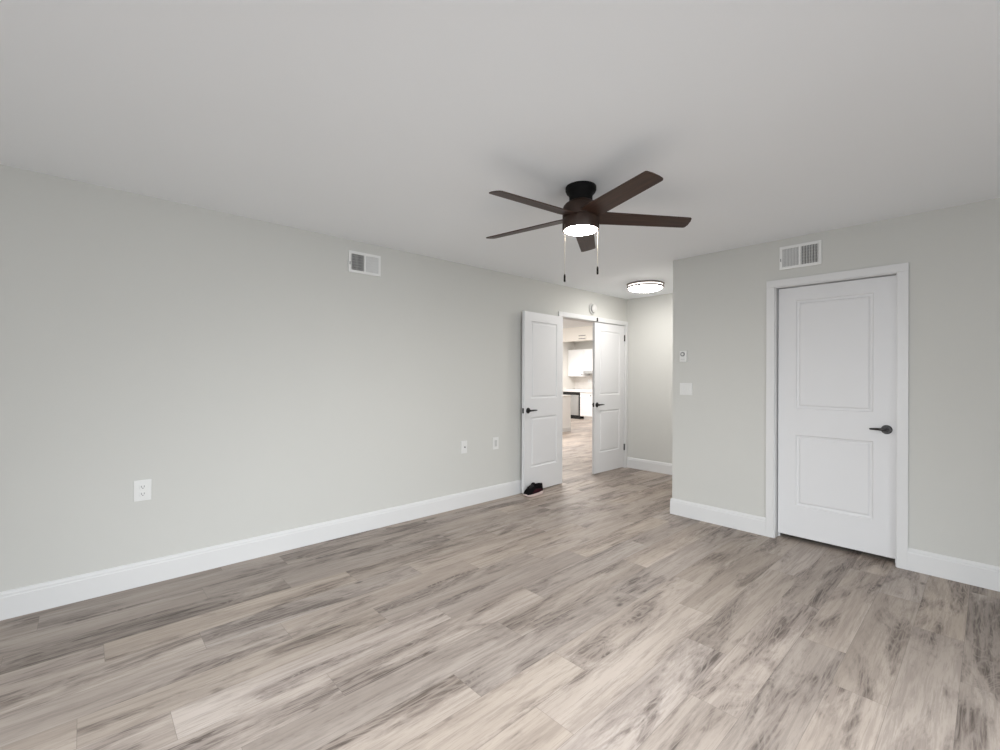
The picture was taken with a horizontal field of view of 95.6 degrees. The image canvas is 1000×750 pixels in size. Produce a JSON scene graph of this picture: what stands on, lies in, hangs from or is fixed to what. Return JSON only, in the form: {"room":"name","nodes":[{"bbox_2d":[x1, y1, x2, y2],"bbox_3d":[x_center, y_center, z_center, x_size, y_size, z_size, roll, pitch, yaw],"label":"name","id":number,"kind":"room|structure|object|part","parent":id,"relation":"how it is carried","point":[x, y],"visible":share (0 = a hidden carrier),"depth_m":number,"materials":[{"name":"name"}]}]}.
{"room":"empty bedroom","nodes":[
{"label":"empty bedroom","id":0,"kind":"room"},
{"bbox_2d":[0,164,626,591],"bbox_3d":[1.197,0.116,6.078,13.700,2.440,0.115,0,0,-43],"label":"wall","id":1,"kind":"structure","parent":0,"point":[238,366],"depth_m":3.11,"materials":[{"name":"beige paint"}]},
{"bbox_2d":[134,479,151,501],"bbox_3d":[-2.233,0.721,2.833,0.088,0.130,0.009,0,0,-43],"label":"wall outlet","id":2,"kind":"object","parent":1,"relation":"attached to","point":[142,489],"visible":1,"depth_m":2.83,"materials":[{"name":"white plastic"}]},
{"bbox_2d":[139,491,145,496],"bbox_3d":[-2.232,0.743,2.832,0.034,0.028,0.004,0,0,-43],"label":"receptacle","id":3,"kind":"object","parent":2,"relation":"attached to","point":[141,493],"depth_m":2.83,"materials":[{"name":"grey plastic"}]},
{"bbox_2d":[139,484,145,488],"bbox_3d":[-2.232,0.699,2.832,0.034,0.028,0.004,0,0,-43],"label":"receptacle","id":4,"kind":"object","parent":2,"relation":"attached to","point":[141,486],"depth_m":2.83,"materials":[{"name":"grey plastic"}]},
{"bbox_2d":[0,479,521,620],"bbox_3d":[-1.552,1.244,3.458,6.115,0.150,0.015,0,0,-43],"label":"baseboard","id":5,"kind":"structure","parent":1,"relation":"attached to","point":[29,599],"depth_m":3.09,"materials":[{"name":"white wood"}]},
{"bbox_2d":[348,250,380,276],"bbox_3d":[-1.141,-0.941,3.829,0.288,0.178,0.020,0,0,-43],"label":"air vent","id":6,"kind":"object","parent":1,"relation":"in","point":[358,262],"visible":1,"depth_m":3.82,"materials":[{"name":"white metal"}]},
{"bbox_2d":[461,441,466,453],"bbox_3d":[-0.358,0.726,4.558,0.074,0.126,0.014,0,0,-43],"label":"outlet","id":7,"kind":"object","parent":1,"relation":"attached to","point":[463,443],"visible":1,"depth_m":4.55,"materials":[{"name":"white plastic"}]},
{"bbox_2d":[493,437,498,449],"bbox_3d":[-0.046,0.730,4.849,0.080,0.128,0.008,0,0,-43],"label":"wall outlet","id":8,"kind":"object","parent":1,"relation":"attached to","point":[495,439],"visible":1,"depth_m":4.85,"materials":[{"name":"white plastic"}]},
{"bbox_2d":[522,311,562,492],"bbox_3d":[0.507,0.303,5.291,0.134,2.030,0.722,0,0,44],"label":"door","id":9,"kind":"structure","parent":1,"relation":"in","point":[542,334],"depth_m":5.26,"materials":[{"name":"white paint"}]},
{"bbox_2d":[558,311,627,483],"bbox_3d":[1.241,0.280,6.110,1.552,2.112,0.139,0,0,-43],"label":"door frame","id":10,"kind":"structure","parent":1,"relation":"attached to","point":[568,316],"depth_m":6.55,"materials":[{"name":"white wood"}]},
{"bbox_2d":[589,303,596,314],"bbox_3d":[1.240,-0.877,6.000,0.148,0.148,0.053,0,0,-43],"label":"smoke detector","id":11,"kind":"object","parent":1,"relation":"attached to","point":[592,307],"visible":1,"depth_m":5.97,"materials":[{"name":"white plastic"}]},
{"bbox_2d":[592,322,624,473],"bbox_3d":[1.525,0.310,6.320,0.739,2.030,0.134,0,0,-43],"label":"door","id":12,"kind":"structure","parent":1,"relation":"in","point":[608,446],"depth_m":6.29,"materials":[{"name":"white paint"}]},
{"bbox_2d":[0,0,999,341],"bbox_3d":[1.056,-1.155,6.240,14.000,0.100,11.150,0,0,-43],"label":"ceiling","id":13,"kind":"structure","parent":0,"point":[393,124],"depth_m":1.93,"materials":[{"name":"white paint"}]},
{"bbox_2d":[486,171,691,281],"bbox_3d":[0.440,-0.827,2.662,1.232,0.572,1.263,0,0,-43],"label":"ceiling fan","id":14,"kind":"object","parent":13,"relation":"hanging from","point":[582,216],"visible":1,"depth_m":2.61,"materials":[{"name":"brown wood"}]},
{"bbox_3d":[0.177,-0.926,2.879,0.598,0.006,0.126,-2,11,33],"label":"blade","id":15,"kind":"part","parent":14,"relation":"part of","materials":[{"name":"brown wood"}]},
{"bbox_3d":[0.199,-0.926,2.458,0.598,0.006,0.126,-2,14,-39],"label":"blade","id":16,"kind":"part","parent":14,"relation":"part of","materials":[{"name":"brown wood"}]},
{"bbox_3d":[0.571,-0.924,3.030,0.126,0.006,0.598,-12,-5,14],"label":"blade","id":17,"kind":"part","parent":14,"relation":"part of","materials":[{"name":"brown wood"}]},
{"bbox_3d":[0.568,-0.755,2.634,0.003,0.249,0.003,0,0,-43],"label":"pull chain","id":18,"kind":"part","parent":14,"relation":"part of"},
{"bbox_3d":[0.606,-0.925,2.349,0.126,0.006,0.598,13,-3,-21],"label":"blade","id":19,"kind":"part","parent":14,"relation":"part of","materials":[{"name":"brown wood"}]},
{"bbox_3d":[0.836,-0.923,2.702,0.598,0.006,0.126,2,-13,-3],"label":"blade","id":20,"kind":"part","parent":14,"relation":"part of","materials":[{"name":"brown wood"}]},
{"bbox_2d":[627,280,663,292],"bbox_3d":[1.757,-1.058,5.479,0.432,0.090,0.432,0,0,-43],"label":"flush ceiling light","id":21,"kind":"object","parent":13,"relation":"attached to","point":[642,286],"visible":1,"depth_m":5.34,"materials":[{"name":"white glass"}]},
{"bbox_2d":[0,418,999,749],"bbox_3d":[1.027,1.375,6.254,13.900,0.080,11.100,0,0,-43],"label":"floor","id":22,"kind":"structure","parent":0,"point":[582,613],"depth_m":2.23,"materials":[{"name":"plastic"}]},
{"bbox_2d":[523,482,543,496],"bbox_3d":[0.372,1.262,5.024,0.281,0.137,0.100,0,0,-41],"label":"sneaker","id":23,"kind":"object","parent":22,"relation":"on","point":[535,489],"visible":1,"depth_m":4.99,"materials":[{"name":"black fabric"}]},
{"bbox_3d":[0.391,1.280,5.040,0.170,0.046,0.097,0,0,-41],"label":"panel","id":24,"kind":"part","parent":23,"relation":"part of","materials":[{"name":"black fabric"}]},
{"bbox_2d":[562,395,570,431],"bbox_3d":[0.826,0.911,10.759,1.485,0.862,1.000,0,0,-43],"label":"kitchen island","id":25,"kind":"object","parent":22,"relation":"on","point":[566,415],"visible":0.22,"depth_m":10.79,"materials":[{"name":"white paint"}]},
{"bbox_3d":[1.165,1.298,10.399,1.460,0.090,0.010,0,0,-43],"label":"skirting","id":26,"kind":"part","parent":25,"relation":"part of","materials":[{"name":"beige wood"}]},
{"bbox_2d":[563,392,583,418],"bbox_3d":[2.439,0.946,14.333,0.638,0.820,0.660,0,0,-43],"label":"dishwasher","id":27,"kind":"object","parent":22,"relation":"on","point":[575,396],"visible":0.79,"depth_m":14.03,"materials":[{"name":"silver metal"}]},
{"bbox_3d":[2.230,0.579,14.151,0.034,0.066,0.623,0,0,-43],"label":"control panel","id":28,"kind":"part","parent":27,"relation":"part of","materials":[{"name":"black metal"}]},
{"bbox_3d":[2.223,0.932,14.160,0.030,0.625,0.592,0,0,-43],"label":"door","id":29,"kind":"part","parent":27,"relation":"part of","materials":[{"name":"silver metal"}]},
{"bbox_2d":[580,392,591,419],"bbox_3d":[2.936,0.944,13.806,0.621,0.827,0.810,0,0,-43],"label":"base cabinet","id":30,"kind":"object","parent":22,"relation":"on","point":[585,397],"visible":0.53,"depth_m":13.75,"materials":[{"name":"white paint"}]},
{"bbox_2d":[563,389,591,392],"bbox_3d":[2.712,0.488,14.058,0.627,0.080,1.497,0,0,-43],"label":"countertop","id":31,"kind":"structure","parent":30,"relation":"on","point":[564,390],"depth_m":14.00,"materials":[{"name":"white stone"}]},
{"bbox_3d":[2.733,0.618,13.617,0.019,0.165,0.790,0,0,-43],"label":"drawer","id":32,"kind":"part","parent":30,"relation":"part of","materials":[{"name":"white paint"}]},
{"bbox_3d":[2.731,0.983,13.616,0.019,0.535,0.790,0,0,-43],"label":"cabinet door","id":33,"kind":"part","parent":30,"relation":"part of","materials":[{"name":"white paint"}]},
{"bbox_2d":[563,342,574,394],"bbox_3d":[-0.990,0.116,11.745,9.465,2.440,0.115,0,0,-43],"label":"wall","id":34,"kind":"structure","parent":0,"point":[568,381],"depth_m":14.55,"materials":[{"name":"beige paint"}]},
{"bbox_2d":[563,326,592,341],"bbox_3d":[1.758,-0.935,10.434,0.120,0.317,5.535,0,0,-43],"label":"wall header","id":35,"kind":"structure","parent":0,"point":[569,334],"depth_m":10.36,"materials":[{"name":"beige paint"}]},
{"bbox_2d":[578,334,586,339],"bbox_3d":[1.855,-0.859,10.228,0.016,0.130,0.240,0,0,-43],"label":"air vent","id":36,"kind":"object","parent":35,"relation":"in","point":[580,336],"visible":1,"depth_m":10.22,"materials":[{"name":"white metal"}]},
{"bbox_2d":[575,341,592,349],"bbox_3d":[4.362,0.142,12.836,0.115,2.440,5.535,0,0,-43],"label":"wall","id":37,"kind":"structure","parent":0,"point":[583,344],"depth_m":14.55,"materials":[{"name":"beige paint"}]},
{"bbox_2d":[568,349,588,375],"bbox_3d":[2.512,-0.379,14.487,0.369,0.850,0.591,0,0,-43],"label":"upper cabinet","id":38,"kind":"object","parent":37,"relation":"attached to","point":[575,357],"visible":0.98,"depth_m":14.38,"materials":[{"name":"white paint"}]},
{"bbox_2d":[574,374,592,388],"bbox_3d":[2.897,0.168,14.332,0.012,0.560,1.350,0,0,-43],"label":"backsplash","id":39,"kind":"structure","parent":37,"relation":"attached to","point":[580,382],"depth_m":14.58,"materials":[{"name":"white tile"}]},
{"bbox_2d":[583,371,592,373],"bbox_3d":[2.982,-0.079,13.988,0.345,0.084,0.750,0,0,-43],"label":"range hood","id":40,"kind":"object","parent":37,"relation":"attached to","point":[584,372],"visible":0.43,"depth_m":14.02,"materials":[{"name":"silver metal"}]},
{"bbox_2d":[583,349,592,370],"bbox_3d":[2.985,-0.463,13.990,0.347,0.680,0.770,0,0,-43],"label":"upper cabinet","id":41,"kind":"object","parent":37,"relation":"attached to","point":[587,353],"visible":0.39,"depth_m":14.03,"materials":[{"name":"white paint"}]},
{"bbox_2d":[627,293,672,463],"bbox_3d":[3.635,0.124,4.745,0.115,2.440,5.150,0,0,-43],"label":"wall","id":42,"kind":"structure","parent":0,"point":[649,319],"depth_m":6.32,"materials":[{"name":"beige paint"}]},
{"bbox_2d":[672,198,999,566],"bbox_3d":[3.502,0.122,3.591,1.646,2.440,3.635,0,0,-43],"label":"wall","id":43,"kind":"structure","parent":0,"point":[952,254],"depth_m":3.11,"materials":[{"name":"beige paint"}]},
{"bbox_2d":[680,351,686,361],"bbox_3d":[1.730,-0.176,4.277,0.032,0.104,0.066,0,0,-43],"label":"thermostat","id":44,"kind":"object","parent":43,"relation":"attached to","point":[683,354],"visible":1,"depth_m":4.27,"materials":[{"name":"white plastic"}]},
{"bbox_2d":[680,383,691,394],"bbox_3d":[1.750,0.132,4.268,0.012,0.114,0.118,0,0,-43],"label":"light switch","id":45,"kind":"object","parent":43,"relation":"attached to","point":[685,388],"visible":1,"depth_m":4.27,"materials":[{"name":"white plastic"}]},
{"bbox_2d":[779,240,821,269],"bbox_3d":[2.376,-0.947,3.590,0.020,0.186,0.286,0,0,-43],"label":"air vent","id":46,"kind":"object","parent":43,"relation":"in","point":[809,253],"visible":1,"depth_m":3.58,"materials":[{"name":"white metal"}]},
{"bbox_2d":[627,457,999,591],"bbox_3d":[2.978,1.266,4.141,1.661,0.150,5.150,0,0,-43],"label":"baseboard","id":47,"kind":"structure","parent":43,"relation":"attached to","point":[987,576],"depth_m":3.11,"materials":[{"name":"white wood"}]},
{"bbox_2d":[778,275,895,558],"bbox_3d":[2.561,0.296,3.481,0.134,2.006,0.743,0,0,-43],"label":"door","id":48,"kind":"structure","parent":43,"relation":"in","point":[837,341],"depth_m":3.44,"materials":[{"name":"white paint"}]},
{"bbox_3d":[2.705,0.389,3.243,0.024,0.022,0.098,0,0,-43],"label":"lever","id":49,"kind":"part","parent":48,"relation":"part of","materials":[{"name":"black metal"}]},
{"bbox_3d":[2.751,0.390,3.227,0.038,0.064,0.064,0,0,-43],"label":"handle","id":50,"kind":"part","parent":48,"relation":"part of","materials":[{"name":"black metal"}]},
{"bbox_2d":[766,262,908,569],"bbox_3d":[2.554,0.281,3.480,0.139,2.112,0.881,0,0,-43],"label":"door frame","id":51,"kind":"structure","parent":43,"relation":"attached to","point":[901,270],"depth_m":3.24,"materials":[{"name":"white wood"}]}
]}

